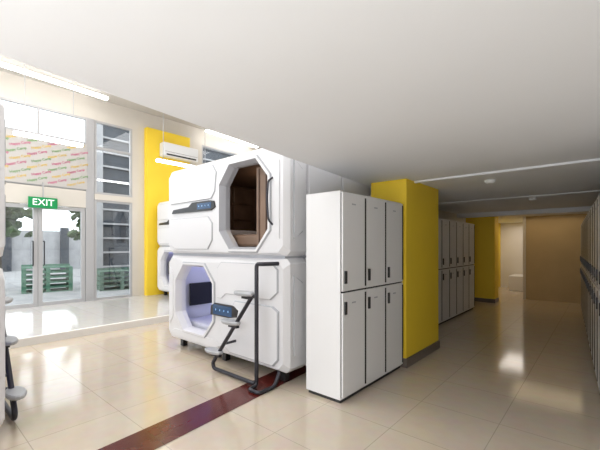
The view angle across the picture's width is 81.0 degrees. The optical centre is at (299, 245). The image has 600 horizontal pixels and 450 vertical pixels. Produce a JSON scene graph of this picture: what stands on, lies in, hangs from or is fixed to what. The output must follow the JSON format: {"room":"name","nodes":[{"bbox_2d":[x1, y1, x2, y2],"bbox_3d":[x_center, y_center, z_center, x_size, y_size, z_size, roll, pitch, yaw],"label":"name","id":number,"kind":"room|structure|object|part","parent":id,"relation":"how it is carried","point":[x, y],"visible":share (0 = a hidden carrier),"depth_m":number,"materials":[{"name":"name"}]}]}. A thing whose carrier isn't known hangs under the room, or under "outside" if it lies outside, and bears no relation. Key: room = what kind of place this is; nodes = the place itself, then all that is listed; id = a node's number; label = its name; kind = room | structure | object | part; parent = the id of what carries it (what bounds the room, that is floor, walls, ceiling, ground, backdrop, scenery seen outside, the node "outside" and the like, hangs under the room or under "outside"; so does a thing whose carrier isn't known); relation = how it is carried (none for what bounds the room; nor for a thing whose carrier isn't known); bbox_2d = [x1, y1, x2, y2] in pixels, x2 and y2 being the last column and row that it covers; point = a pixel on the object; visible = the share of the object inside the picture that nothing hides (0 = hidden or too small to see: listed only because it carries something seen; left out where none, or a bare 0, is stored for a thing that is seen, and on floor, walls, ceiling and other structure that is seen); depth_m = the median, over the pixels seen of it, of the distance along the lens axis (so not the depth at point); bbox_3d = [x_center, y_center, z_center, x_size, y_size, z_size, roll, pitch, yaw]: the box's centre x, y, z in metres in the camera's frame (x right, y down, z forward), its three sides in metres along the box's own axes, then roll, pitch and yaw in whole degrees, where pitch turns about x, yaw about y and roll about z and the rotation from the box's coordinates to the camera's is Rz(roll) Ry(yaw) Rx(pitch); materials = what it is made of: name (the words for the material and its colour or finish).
{"room":"capsule hotel","nodes":[
{"label":"capsule hotel","id":0,"kind":"room"},
{"bbox_2d":[0,55,214,131],"bbox_3d":[-1.844,-3.475,5.699,7.850,0.150,13.000,0,0,41],"label":"ceiling","id":1,"kind":"structure","parent":0,"point":[113,99],"depth_m":7.62,"materials":[{"name":"paint"}]},
{"bbox_2d":[13,63,82,146],"bbox_3d":[-4.296,-2.598,6.037,0.090,1.585,1.000,0,0,41],"label":"strip light","id":2,"kind":"object","parent":1,"relation":"hanging from","point":[15,132],"visible":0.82,"depth_m":5.96,"materials":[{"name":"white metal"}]},
{"bbox_2d":[13,131,82,146],"bbox_3d":[-4.296,-1.828,6.037,0.090,0.046,0.980,0,0,41],"label":"diffuser","id":3,"kind":"object","parent":2,"relation":"attached to","point":[19,133],"depth_m":5.98,"materials":[{"name":"white plastic"}]},
{"bbox_2d":[0,61,107,99],"bbox_3d":[-5.309,-3.297,6.227,0.091,0.185,3.671,0,0,37],"label":"strip light","id":4,"kind":"object","parent":1,"relation":"hanging from","point":[2,64],"visible":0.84,"depth_m":6.84,"materials":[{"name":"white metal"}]},
{"bbox_2d":[156,113,195,167],"bbox_3d":[-2.610,-2.598,7.983,0.090,1.585,1.350,0,0,41],"label":"strip light","id":5,"kind":"object","parent":1,"relation":"hanging from","point":[163,160],"visible":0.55,"depth_m":7.63,"materials":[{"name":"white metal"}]},
{"bbox_2d":[156,159,192,167],"bbox_3d":[-2.610,-1.828,7.983,0.090,0.046,1.330,0,0,41],"label":"diffuser","id":6,"kind":"object","parent":5,"relation":"attached to","point":[157,160],"depth_m":7.75,"materials":[{"name":"white plastic"}]},
{"bbox_2d":[205,129,257,147],"bbox_3d":[-2.014,-3.297,10.642,0.091,0.185,2.055,0,0,37],"label":"strip light","id":7,"kind":"object","parent":1,"relation":"hanging from","point":[206,130],"visible":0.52,"depth_m":10.44,"materials":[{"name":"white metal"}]},
{"bbox_2d":[0,71,259,295],"bbox_3d":[-4.716,-1.075,8.187,0.150,4.650,12.600,0,0,41],"label":"wall","id":8,"kind":"structure","parent":0,"point":[37,93],"depth_m":8.75,"materials":[{"name":"paint"}]},
{"bbox_2d":[5,203,37,309],"bbox_3d":[-5.728,0.200,6.950,0.060,2.100,0.865,0,0,41],"label":"frame","id":9,"kind":"object","parent":8,"relation":"attached to","point":[35,210],"visible":0.72,"depth_m":7.22,"materials":[{"name":"white metal"}]},
{"bbox_2d":[32,241,33,265],"bbox_3d":[-5.454,0.150,7.165,0.072,0.524,0.024,0,0,41],"label":"handle","id":10,"kind":"object","parent":8,"relation":"attached to","point":[32,241],"visible":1,"depth_m":7.14,"materials":[{"name":"silver metal"}]},
{"bbox_2d":[0,97,85,190],"bbox_3d":[-5.448,-2.075,7.273,0.060,1.650,1.860,0,0,41],"label":"frame","id":11,"kind":"object","parent":8,"relation":"attached to","point":[38,108],"visible":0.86,"depth_m":7.29,"materials":[{"name":"white metal"}]},
{"bbox_2d":[28,182,57,208],"bbox_3d":[-5.325,-1.045,7.258,0.146,0.530,0.500,0,0,41],"label":"exit sign","id":12,"kind":"object","parent":8,"relation":"attached to","point":[35,202],"visible":1,"depth_m":7.22,"materials":[{"name":"green plastic"}]},
{"bbox_2d":[5,129,86,189],"bbox_3d":[-5.387,-1.780,7.250,0.015,1.020,1.814,0,0,41],"label":"printed banner","id":13,"kind":"object","parent":8,"relation":"attached to","point":[28,160],"visible":0.89,"depth_m":7.32,"materials":[{"name":"white plastic"}]},
{"bbox_2d":[38,206,84,305],"bbox_3d":[-5.155,0.200,7.611,0.060,2.100,0.865,0,0,41],"label":"frame","id":14,"kind":"object","parent":8,"relation":"attached to","point":[40,210],"visible":0.86,"depth_m":7.59,"materials":[{"name":"white metal"}]},
{"bbox_2d":[5,118,132,300],"bbox_3d":[-5.121,-0.825,7.651,0.100,4.150,2.860,0,0,41],"label":"trim","id":15,"kind":"structure","parent":8,"relation":"attached to","point":[15,193],"depth_m":7.94,"materials":[{"name":"beige paint"}]},
{"bbox_2d":[94,199,131,299],"bbox_3d":[-4.466,0.090,8.407,0.060,2.320,0.860,0,0,41],"label":"frame","id":16,"kind":"object","parent":8,"relation":"attached to","point":[95,201],"visible":1,"depth_m":8.34,"materials":[{"name":"white metal"}]},
{"bbox_2d":[94,120,131,196],"bbox_3d":[-4.466,-2.050,8.407,0.060,1.700,0.860,0,0,41],"label":"frame","id":17,"kind":"object","parent":8,"relation":"attached to","point":[96,122],"visible":1,"depth_m":8.36,"materials":[{"name":"white metal"}]},
{"bbox_2d":[202,145,237,163],"bbox_3d":[-2.440,-2.660,10.746,0.060,0.580,1.350,0,0,41],"label":"frame","id":18,"kind":"object","parent":8,"relation":"attached to","point":[204,146],"visible":0.52,"depth_m":10.57,"materials":[{"name":"white metal"}]},
{"bbox_2d":[144,127,189,295],"bbox_3d":[-3.513,-0.875,9.347,0.150,4.250,1.210,0,0,41],"label":"wall","id":19,"kind":"structure","parent":0,"point":[157,175],"depth_m":8.97,"materials":[{"name":"paint"}]},
{"bbox_2d":[160,142,197,162],"bbox_3d":[-3.220,-2.490,9.391,0.235,0.360,1.020,0,0,41],"label":"air conditioner","id":20,"kind":"object","parent":19,"relation":"attached to","point":[172,151],"visible":0.91,"depth_m":9.27,"materials":[{"name":"white plastic"}]},
{"bbox_2d":[0,0,599,222],"bbox_3d":[3.200,-0.900,4.504,4.260,0.300,17.400,0,0,41],"label":"ceiling","id":21,"kind":"structure","parent":0,"point":[366,92],"depth_m":1.54,"materials":[{"name":"paint"}]},
{"bbox_2d":[370,158,599,187],"bbox_3d":[2.026,-0.740,3.477,2.990,0.020,0.050,0,0,41],"label":"trim","id":22,"kind":"structure","parent":21,"relation":"attached to","point":[595,159],"depth_m":3.41,"materials":[{"name":"paint"}]},
{"bbox_2d":[485,179,495,183],"bbox_3d":[2.160,-0.730,3.990,0.110,0.040,0.110,0,0,41],"label":"smoke detector","id":23,"kind":"object","parent":21,"relation":"attached to","point":[489,181],"visible":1,"depth_m":3.95,"materials":[{"name":"white plastic"}]},
{"bbox_2d":[0,287,599,449],"bbox_3d":[1.892,1.410,5.506,7.550,0.120,17.600,0,0,41],"label":"floor","id":24,"kind":"structure","parent":0,"point":[514,372],"depth_m":3.17,"materials":[{"name":"tile"}]},
{"bbox_2d":[0,99,26,425],"bbox_3d":[-3.190,0.170,2.503,2.224,2.360,1.818,0,0,41],"label":"bed","id":25,"kind":"object","parent":24,"relation":"on","point":[13,393],"visible":1,"depth_m":2.31,"materials":[{"name":"white plastic"}]},
{"bbox_3d":[-2.504,0.743,2.886,0.853,1.185,0.146,0,0,41],"label":"ladder rail","id":26,"kind":"part","parent":25,"relation":"part of","materials":[{"name":"grey metal"}]},
{"bbox_2d":[5,293,168,337],"bbox_3d":[-3.686,1.360,7.162,3.050,0.220,12.800,0,0,41],"label":"platform","id":27,"kind":"object","parent":24,"relation":"on","point":[39,320],"visible":0.44,"depth_m":6.50,"materials":[{"name":"tile"}]},
{"bbox_2d":[9,315,168,348],"bbox_3d":[-2.456,1.298,6.229,0.070,0.104,12.600,0,0,41],"label":"trim","id":28,"kind":"structure","parent":27,"relation":"attached to","point":[32,340],"depth_m":5.29,"materials":[{"name":"white paint"}]},
{"bbox_2d":[157,201,172,294],"bbox_3d":[-2.391,0.070,8.694,2.224,2.360,1.868,0,0,41],"label":"bed","id":29,"kind":"object","parent":27,"relation":"on","point":[164,253],"visible":0.12,"depth_m":8.75,"materials":[{"name":"white plastic"}]},
{"bbox_2d":[98,365,305,449],"bbox_3d":[-0.855,1.347,2.725,0.600,0.001,3.400,0,0,41],"label":"trim","id":30,"kind":"structure","parent":24,"relation":"on","point":[157,435],"depth_m":2.74,"materials":[{"name":"red tile"}]},
{"bbox_2d":[169,148,369,394],"bbox_3d":[-0.540,0.170,4.524,2.224,2.360,1.868,0,0,41],"label":"bed","id":31,"kind":"object","parent":24,"relation":"on","point":[237,223],"visible":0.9,"depth_m":3.79,"materials":[{"name":"white plastic"}]},
{"bbox_2d":[189,282,211,305],"bbox_3d":[-1.425,0.675,5.018,0.055,0.310,0.360,0,0,41],"label":"television","id":32,"kind":"object","parent":31,"relation":"on","point":[200,293],"depth_m":4.99,"materials":[{"name":"black plastic"}]},
{"bbox_3d":[-0.432,1.020,4.648,1.960,0.240,1.300,0,0,41],"label":"mattress","id":33,"kind":"part","parent":31,"relation":"part of","materials":[{"name":"fabric"}]},
{"bbox_3d":[-0.432,-0.110,4.648,1.960,0.240,1.300,0,0,41],"label":"mattress","id":34,"kind":"part","parent":31,"relation":"part of","materials":[{"name":"fabric"}]},
{"bbox_3d":[-0.579,0.743,3.581,0.853,1.185,0.195,0,0,41],"label":"ladder rail","id":35,"kind":"part","parent":31,"relation":"part of","materials":[{"name":"grey metal"}]},
{"bbox_3d":[-0.292,-0.440,3.396,0.021,0.477,0.099,0,0,34],"label":"grab handle","id":36,"kind":"part","parent":31,"relation":"part of","materials":[{"name":"grey metal"}]},
{"bbox_2d":[306,190,402,402],"bbox_3d":[0.606,0.438,3.560,0.414,1.825,1.194,0,0,41],"label":"lockers","id":37,"kind":"object","parent":24,"relation":"on","point":[354,242],"visible":1,"depth_m":3.20,"materials":[{"name":"white metal"}]},
{"bbox_2d":[438,218,474,324],"bbox_3d":[2.557,0.438,6.454,0.414,1.825,3.184,0,0,41],"label":"bank","id":38,"kind":"object","parent":24,"relation":"on","point":[456,239],"visible":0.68,"depth_m":6.57,"materials":[{"name":"white metal"}]},
{"bbox_2d":[508,274,522,290],"bbox_3d":[6.790,1.125,10.855,0.450,0.450,0.900,0,0,41],"label":"storage box","id":39,"kind":"object","parent":24,"relation":"on","point":[515,281],"visible":0.56,"depth_m":10.55,"materials":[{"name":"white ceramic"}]},
{"bbox_2d":[580,194,599,392],"bbox_3d":[4.287,0.438,4.932,0.414,1.825,6.766,0,0,37],"label":"bank","id":40,"kind":"object","parent":24,"relation":"on","point":[590,226],"visible":1,"depth_m":3.95,"materials":[{"name":"white metal"}]},
{"bbox_2d":[371,179,437,357],"bbox_3d":[1.342,0.300,4.421,0.440,2.100,1.000,0,0,41],"label":"wall column","id":41,"kind":"structure","parent":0,"point":[419,201],"depth_m":4.13,"materials":[{"name":"yellow paint"}]},
{"bbox_2d":[400,340,439,367],"bbox_3d":[1.342,1.300,4.421,0.470,0.100,1.030,0,0,41],"label":"baseboard","id":42,"kind":"structure","parent":41,"relation":"attached to","point":[407,362],"depth_m":4.16,"materials":[{"name":"stone"}]},
{"bbox_2d":[438,210,500,286],"bbox_3d":[3.975,-1.025,8.675,0.150,4.750,10.080,0,0,41],"label":"wall","id":43,"kind":"structure","parent":0,"point":[499,224],"depth_m":11.44,"materials":[{"name":"yellow paint"}]},
{"bbox_2d":[475,297,498,302],"bbox_3d":[4.497,1.305,8.663,0.655,0.090,0.415,0,0,41],"label":"baseboard","id":44,"kind":"structure","parent":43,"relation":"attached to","point":[476,299],"depth_m":8.43,"materials":[{"name":"stone"}]},
{"bbox_2d":[438,190,599,203],"bbox_3d":[3.370,-0.744,5.303,3.350,0.012,0.030,0,0,41],"label":"trim","id":45,"kind":"structure","parent":43,"relation":"attached to","point":[596,190],"depth_m":5.27,"materials":[{"name":"paint"}]},
{"bbox_2d":[457,206,591,217],"bbox_3d":[4.997,-0.705,7.182,3.350,0.090,0.200,0,0,41],"label":"trim","id":46,"kind":"structure","parent":43,"relation":"attached to","point":[570,209],"depth_m":7.32,"materials":[{"name":"paint"}]},
{"bbox_2d":[466,216,497,298],"bbox_3d":[4.497,0.300,8.673,0.640,2.100,0.400,0,0,41],"label":"pilaster","id":47,"kind":"object","parent":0,"point":[486,228],"visible":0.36,"depth_m":8.46,"materials":[{"name":"yellow paint"}]},
{"bbox_2d":[501,223,522,286],"bbox_3d":[7.992,0.300,10.640,3.350,2.100,0.150,0,0,41],"label":"wall","id":48,"kind":"structure","parent":0,"point":[511,233],"depth_m":11.47,"materials":[{"name":"white paint"}]},
{"bbox_2d":[526,214,586,303],"bbox_3d":[6.640,0.300,8.239,2.250,2.100,0.150,0,0,41],"label":"wall","id":49,"kind":"structure","parent":0,"point":[553,242],"depth_m":8.53,"materials":[{"name":"beige paint"}]},
{"bbox_2d":[523,216,525,298],"bbox_3d":[5.767,0.300,8.995,0.060,2.100,0.230,0,0,41],"label":"trim","id":50,"kind":"structure","parent":49,"relation":"attached to","point":[524,217],"depth_m":8.91,"materials":[{"name":"paint"}]},
{"label":"outside","id":51,"kind":"structure","parent":0,"visible":0},
{"bbox_2d":[3,268,128,305],"bbox_3d":[-16.881,1.490,17.931,31.000,0.320,55.000,0,0,41],"label":"ground","id":52,"kind":"structure","parent":51,"point":[12,278],"depth_m":10.04,"materials":[{"name":"grey concrete"}]},
{"bbox_2d":[0,203,32,268],"bbox_3d":[-9.229,-0.784,10.627,1.962,4.227,2.083,0,0,24],"label":"tree","id":53,"kind":"object","parent":52,"relation":"on","point":[12,213],"visible":0.24,"depth_m":10.90,"materials":[{"name":"green plant"}]},
{"bbox_2d":[2,228,79,271],"bbox_3d":[-19.878,0.150,13.250,0.600,2.400,24.000,0,0,41],"label":"wall","id":54,"kind":"structure","parent":52,"relation":"on","point":[59,248],"depth_m":19.66,"materials":[{"name":"grey concrete"}]},
{"bbox_2d":[21,264,72,293],"bbox_3d":[-7.502,0.943,10.415,1.200,0.775,0.800,0,0,-39],"label":"bench","id":55,"kind":"object","parent":52,"relation":"on","point":[69,269],"visible":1,"depth_m":10.32,"materials":[{"name":"green wood"}]},
{"bbox_2d":[67,207,79,240],"bbox_3d":[-10.299,-0.754,17.160,2.187,4.168,2.011,0,0,-1],"label":"tree","id":56,"kind":"object","parent":52,"relation":"on","point":[75,234],"visible":0.12,"depth_m":16.74,"materials":[{"name":"green plant"}]},
{"bbox_2d":[97,267,128,290],"bbox_3d":[-5.666,1.015,11.008,1.200,0.630,0.800,0,0,-39],"label":"bench","id":57,"kind":"object","parent":52,"relation":"on","point":[118,282],"visible":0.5,"depth_m":10.72,"materials":[{"name":"wood"}]},
{"bbox_2d":[97,124,233,282],"bbox_3d":[-5.010,-2.150,15.255,1.450,7.000,7.500,0,0,41],"label":"neighbouring building","id":58,"kind":"structure","parent":52,"relation":"on","point":[112,168],"depth_m":12.49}
]}

